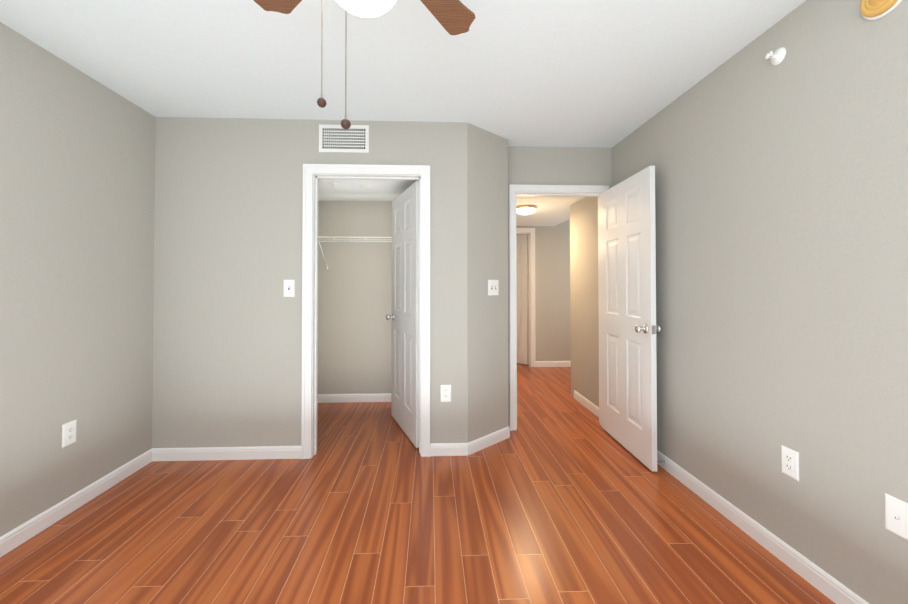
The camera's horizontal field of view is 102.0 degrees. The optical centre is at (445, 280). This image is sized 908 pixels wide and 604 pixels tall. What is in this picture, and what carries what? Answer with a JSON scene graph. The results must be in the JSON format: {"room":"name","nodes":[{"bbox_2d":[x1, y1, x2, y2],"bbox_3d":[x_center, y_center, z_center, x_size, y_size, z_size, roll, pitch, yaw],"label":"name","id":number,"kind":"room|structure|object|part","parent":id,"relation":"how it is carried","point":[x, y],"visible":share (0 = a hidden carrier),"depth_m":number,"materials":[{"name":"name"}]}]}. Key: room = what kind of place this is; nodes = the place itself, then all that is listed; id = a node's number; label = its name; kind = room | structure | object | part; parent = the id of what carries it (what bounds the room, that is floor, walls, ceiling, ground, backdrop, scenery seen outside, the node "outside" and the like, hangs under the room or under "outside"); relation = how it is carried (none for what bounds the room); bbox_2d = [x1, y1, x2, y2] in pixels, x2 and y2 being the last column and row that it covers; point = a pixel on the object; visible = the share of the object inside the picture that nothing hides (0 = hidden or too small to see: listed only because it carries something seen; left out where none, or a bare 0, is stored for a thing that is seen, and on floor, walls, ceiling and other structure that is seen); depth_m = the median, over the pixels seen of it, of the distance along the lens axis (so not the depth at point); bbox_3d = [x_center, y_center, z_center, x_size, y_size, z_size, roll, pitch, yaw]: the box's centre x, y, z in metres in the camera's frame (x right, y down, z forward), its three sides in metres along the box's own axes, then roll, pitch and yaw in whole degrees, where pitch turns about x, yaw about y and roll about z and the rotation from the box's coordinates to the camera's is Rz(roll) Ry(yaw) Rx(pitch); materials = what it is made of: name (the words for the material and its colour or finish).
{"room":"empty bedroom","nodes":[
{"label":"empty bedroom","id":0,"kind":"room"},
{"bbox_2d":[0,22,154,536],"bbox_3d":[-2.053,0.025,0.735,0.115,2.440,3.980,0,-1,-2],"label":"wall","id":1,"kind":"structure","parent":0,"point":[77,177],"depth_m":2.00,"materials":[{"name":"beige paint"}]},
{"bbox_2d":[62,420,76,447],"bbox_3d":[-2.043,0.833,2.000,0.007,0.123,0.077,0,-1,-2],"label":"outlet","id":2,"kind":"object","parent":1,"relation":"attached to","point":[68,433],"visible":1,"depth_m":2.00,"materials":[{"name":"white plastic"}]},
{"bbox_2d":[0,449,151,556],"bbox_3d":[-1.989,1.202,0.721,0.013,0.086,3.750,0,-1,-2],"label":"baseboard","id":3,"kind":"structure","parent":1,"relation":"attached to","point":[9,541],"depth_m":1.98,"materials":[{"name":"white paint"}]},
{"bbox_2d":[152,117,467,447],"bbox_3d":[-0.956,0.052,2.712,2.236,2.440,0.115,0,-1,-2],"label":"wall","id":4,"kind":"structure","parent":0,"point":[227,321],"depth_m":2.64,"materials":[{"name":"beige paint"}]},
{"bbox_2d":[152,446,300,460],"bbox_3d":[-1.532,1.228,2.610,1.017,0.086,0.013,0,-1,-2],"label":"baseboard","id":5,"kind":"structure","parent":4,"relation":"attached to","point":[258,452],"depth_m":2.60,"materials":[{"name":"white paint"}]},
{"bbox_2d":[284,280,294,296],"bbox_3d":[-1.124,0.055,2.639,0.077,0.123,0.019,0,-1,-2],"label":"light switch","id":6,"kind":"object","parent":4,"relation":"attached to","point":[289,288],"visible":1,"depth_m":2.64,"materials":[{"name":"white plastic"}]},
{"bbox_2d":[319,124,368,152],"bbox_3d":[-0.736,-1.032,2.674,0.358,0.199,0.008,0,-1,-2],"label":"air vent","id":7,"kind":"object","parent":4,"relation":"in","point":[339,138],"visible":0.96,"depth_m":2.67,"materials":[{"name":"white metal"}]},
{"bbox_2d":[301,164,429,458],"bbox_3d":[-0.569,0.217,2.726,0.916,2.111,0.159,0,-1,-2],"label":"trim","id":8,"kind":"structure","parent":4,"relation":"attached to","point":[313,174],"depth_m":2.66,"materials":[{"name":"white paint"}]},
{"bbox_2d":[386,181,418,447],"bbox_3d":[-0.365,0.256,3.143,0.351,2.020,0.732,0,-1,-2],"label":"closet door","id":9,"kind":"structure","parent":4,"relation":"in","point":[405,324],"depth_m":3.04,"materials":[{"name":"white paint"}]},
{"bbox_2d":[441,385,450,401],"bbox_3d":[0.005,0.824,2.679,0.077,0.123,0.007,0,-1,-2],"label":"outlet","id":10,"kind":"object","parent":4,"relation":"attached to","point":[445,393],"visible":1,"depth_m":2.68,"materials":[{"name":"white plastic"}]},
{"bbox_2d":[318,201,391,393],"bbox_3d":[-0.674,0.070,3.985,1.700,2.440,0.115,0,-1,-2],"label":"wall","id":11,"kind":"structure","parent":0,"point":[354,324],"depth_m":3.91,"materials":[{"name":"beige paint"}]},
{"bbox_2d":[318,393,390,402],"bbox_3d":[-0.672,1.246,3.905,1.700,0.086,0.013,0,-1,-2],"label":"baseboard","id":12,"kind":"structure","parent":11,"relation":"attached to","point":[382,397],"depth_m":3.89,"materials":[{"name":"white paint"}]},
{"bbox_2d":[318,236,391,268],"bbox_3d":[-0.666,-0.278,3.777,1.695,0.310,0.310,0,-1,-2],"label":"wire closet shelf","id":13,"kind":"object","parent":11,"relation":"attached to","point":[340,240],"visible":0.44,"depth_m":3.72,"materials":[{"name":"white metal"}]},
{"bbox_2d":[318,179,418,200],"bbox_3d":[-0.649,-1.009,3.370,1.700,0.300,1.145,0,-1,-2],"label":"ceiling","id":14,"kind":"structure","parent":0,"point":[378,190],"depth_m":3.50,"materials":[{"name":"white paint"}]},
{"bbox_2d":[360,184,371,187],"bbox_3d":[-0.718,-0.856,3.337,0.110,0.007,0.110,0,-1,-2],"label":"cover plate","id":15,"kind":"object","parent":14,"relation":"attached to","point":[366,186],"visible":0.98,"depth_m":3.33,"materials":[{"name":"white plastic"}]},
{"bbox_2d":[0,0,805,147],"bbox_3d":[0.655,-1.212,3.104,5.715,0.100,8.465,0,-1,-2],"label":"ceiling","id":16,"kind":"structure","parent":0,"point":[572,73],"depth_m":1.93,"materials":[{"name":"white paint"}]},
{"bbox_2d":[254,0,474,128],"bbox_3d":[-0.230,-0.784,1.034,0.800,0.812,0.800,0,-1,-9],"label":"ceiling fan","id":17,"kind":"object","parent":16,"relation":"hanging from","point":[454,17],"visible":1,"depth_m":1.32,"materials":[{"name":"brown wood"}]},
{"bbox_3d":[-0.486,-1.022,1.226,0.385,0.054,0.321,0,-1,-2],"label":"blade","id":18,"kind":"part","parent":17,"relation":"part of","materials":[{"name":"brown wood"}]},
{"bbox_3d":[-0.230,-0.850,1.035,0.215,0.158,0.215,0,-1,-2],"label":"globe","id":19,"kind":"part","parent":17,"relation":"part of","materials":[{"name":"white glass"}]},
{"bbox_3d":[-0.041,-1.021,1.293,0.321,0.054,0.385,0,-1,-2],"label":"blade","id":20,"kind":"part","parent":17,"relation":"part of","materials":[{"name":"brown wood"}]},
{"bbox_2d":[0,363,834,603],"bbox_3d":[0.655,1.307,3.070,5.715,0.060,8.465,0,-1,-2],"label":"floor","id":21,"kind":"structure","parent":0,"point":[560,495],"depth_m":1.85,"materials":[{"name":"laminate"}]},
{"bbox_2d":[467,123,507,441],"bbox_3d":[0.334,0.056,2.989,0.364,2.440,0.565,0,-1,-2],"label":"wall","id":22,"kind":"structure","parent":0,"point":[487,257],"depth_m":2.84,"materials":[{"name":"beige paint"}]},
{"bbox_2d":[472,426,509,452],"bbox_3d":[0.382,1.231,2.838,0.300,0.086,0.310,0,-1,-2],"label":"baseboard","id":23,"kind":"structure","parent":22,"relation":"attached to","point":[493,438],"depth_m":2.83,"materials":[{"name":"white paint"}]},
{"bbox_2d":[488,280,498,295],"bbox_3d":[0.380,0.056,2.891,0.096,0.123,0.080,0,-1,-2],"label":"light switch","id":24,"kind":"object","parent":22,"relation":"attached to","point":[493,287],"visible":1,"depth_m":2.88,"materials":[{"name":"white plastic"}]},
{"bbox_2d":[516,219,570,360],"bbox_3d":[1.760,0.093,5.673,3.300,2.440,0.115,0,-1,-2],"label":"wall","id":25,"kind":"structure","parent":0,"point":[552,298],"depth_m":5.61,"materials":[{"name":"beige paint"}]},
{"bbox_2d":[516,234,527,364],"bbox_3d":[1.004,0.295,5.970,0.576,2.020,0.596,0,-1,-2],"label":"hall door","id":26,"kind":"structure","parent":25,"relation":"in","point":[522,299],"depth_m":5.74,"materials":[{"name":"white paint"}]},
{"bbox_2d":[516,228,535,366],"bbox_3d":[0.911,0.257,5.637,0.912,2.111,0.159,0,-1,-2],"label":"door frame","id":27,"kind":"structure","parent":25,"relation":"attached to","point":[530,232],"depth_m":5.59,"materials":[{"name":"white paint"}]},
{"bbox_2d":[536,361,570,366],"bbox_3d":[2.390,1.269,5.619,2.044,0.086,0.013,0,-1,-2],"label":"baseboard","id":28,"kind":"structure","parent":25,"relation":"attached to","point":[538,363],"depth_m":5.58,"materials":[{"name":"white paint"}]},
{"bbox_2d":[516,196,584,225],"bbox_3d":[1.062,-0.994,4.459,1.306,0.300,2.285,0,-1,-2],"label":"ceiling","id":29,"kind":"structure","parent":0,"point":[552,211],"depth_m":4.43,"materials":[{"name":"white paint"}]},
{"bbox_2d":[516,204,537,214],"bbox_3d":[0.927,-0.803,4.243,0.284,0.088,0.284,0,-1,-2],"label":"hall ceiling light","id":30,"kind":"object","parent":29,"relation":"attached to","point":[527,209],"visible":0.96,"depth_m":4.16,"materials":[{"name":"white glass"}]},
{"bbox_2d":[508,146,611,425],"bbox_3d":[0.982,0.059,3.240,0.950,2.440,0.115,0,-1,-2],"label":"wall","id":31,"kind":"structure","parent":0,"point":[557,166],"depth_m":3.20,"materials":[{"name":"beige paint"}]},
{"bbox_2d":[509,184,608,430],"bbox_3d":[0.999,0.228,3.239,0.901,2.103,0.159,0,-1,-2],"label":"door frame","id":32,"kind":"structure","parent":31,"relation":"attached to","point":[561,190],"depth_m":3.16,"materials":[{"name":"white paint"}]},
{"bbox_2d":[600,166,661,470],"bbox_3d":[1.365,0.252,2.812,0.171,2.020,0.779,0,-1,-2],"label":"bedroom door","id":33,"kind":"structure","parent":31,"relation":"in","point":[630,328],"depth_m":2.70,"materials":[{"name":"white paint"}]},
{"bbox_2d":[570,0,907,603],"bbox_3d":[1.581,0.037,1.588,0.115,2.440,5.165,0,-1,-2],"label":"wall","id":34,"kind":"structure","parent":0,"point":[781,209],"depth_m":1.61,"materials":[{"name":"beige paint"}]},
{"bbox_2d":[574,390,598,417],"bbox_3d":[1.434,1.242,3.663,0.013,0.086,0.725,0,-1,-2],"label":"baseboard","id":35,"kind":"structure","parent":34,"relation":"attached to","point":[581,399],"depth_m":3.70,"materials":[{"name":"white paint"}]},
{"bbox_2d":[657,450,868,603],"bbox_3d":[1.537,1.207,1.088,0.013,0.086,4.200,0,-1,-2],"label":"baseboard","id":36,"kind":"structure","parent":34,"relation":"attached to","point":[834,590],"depth_m":1.71,"materials":[{"name":"white paint"}]},
{"bbox_2d":[765,47,785,65],"bbox_3d":[1.492,-1.022,1.675,0.056,0.072,0.072,0,-1,-2],"label":"sprinkler","id":37,"kind":"object","parent":34,"relation":"attached to","point":[777,56],"visible":1,"depth_m":1.67,"materials":[{"name":"white plastic"}]},
{"bbox_2d":[781,445,798,480],"bbox_3d":[1.518,0.804,1.620,0.007,0.123,0.077,0,-1,-2],"label":"outlet","id":38,"kind":"object","parent":34,"relation":"attached to","point":[790,461],"visible":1,"depth_m":1.61,"materials":[{"name":"white plastic"}]},
{"bbox_2d":[860,0,901,19],"bbox_3d":[1.521,-0.993,1.281,0.030,0.138,0.138,0,-1,-2],"label":"smoke detector","id":39,"kind":"object","parent":34,"relation":"attached to","point":[873,9],"visible":1,"depth_m":1.29,"materials":[{"name":"yellow plastic"}]},
{"bbox_2d":[885,493,907,540],"bbox_3d":[1.530,0.802,1.242,0.014,0.123,0.077,0,-1,-2],"label":"outlet","id":40,"kind":"object","parent":34,"relation":"attached to","point":[896,516],"visible":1,"depth_m":1.25,"materials":[{"name":"white plastic"}]}
]}

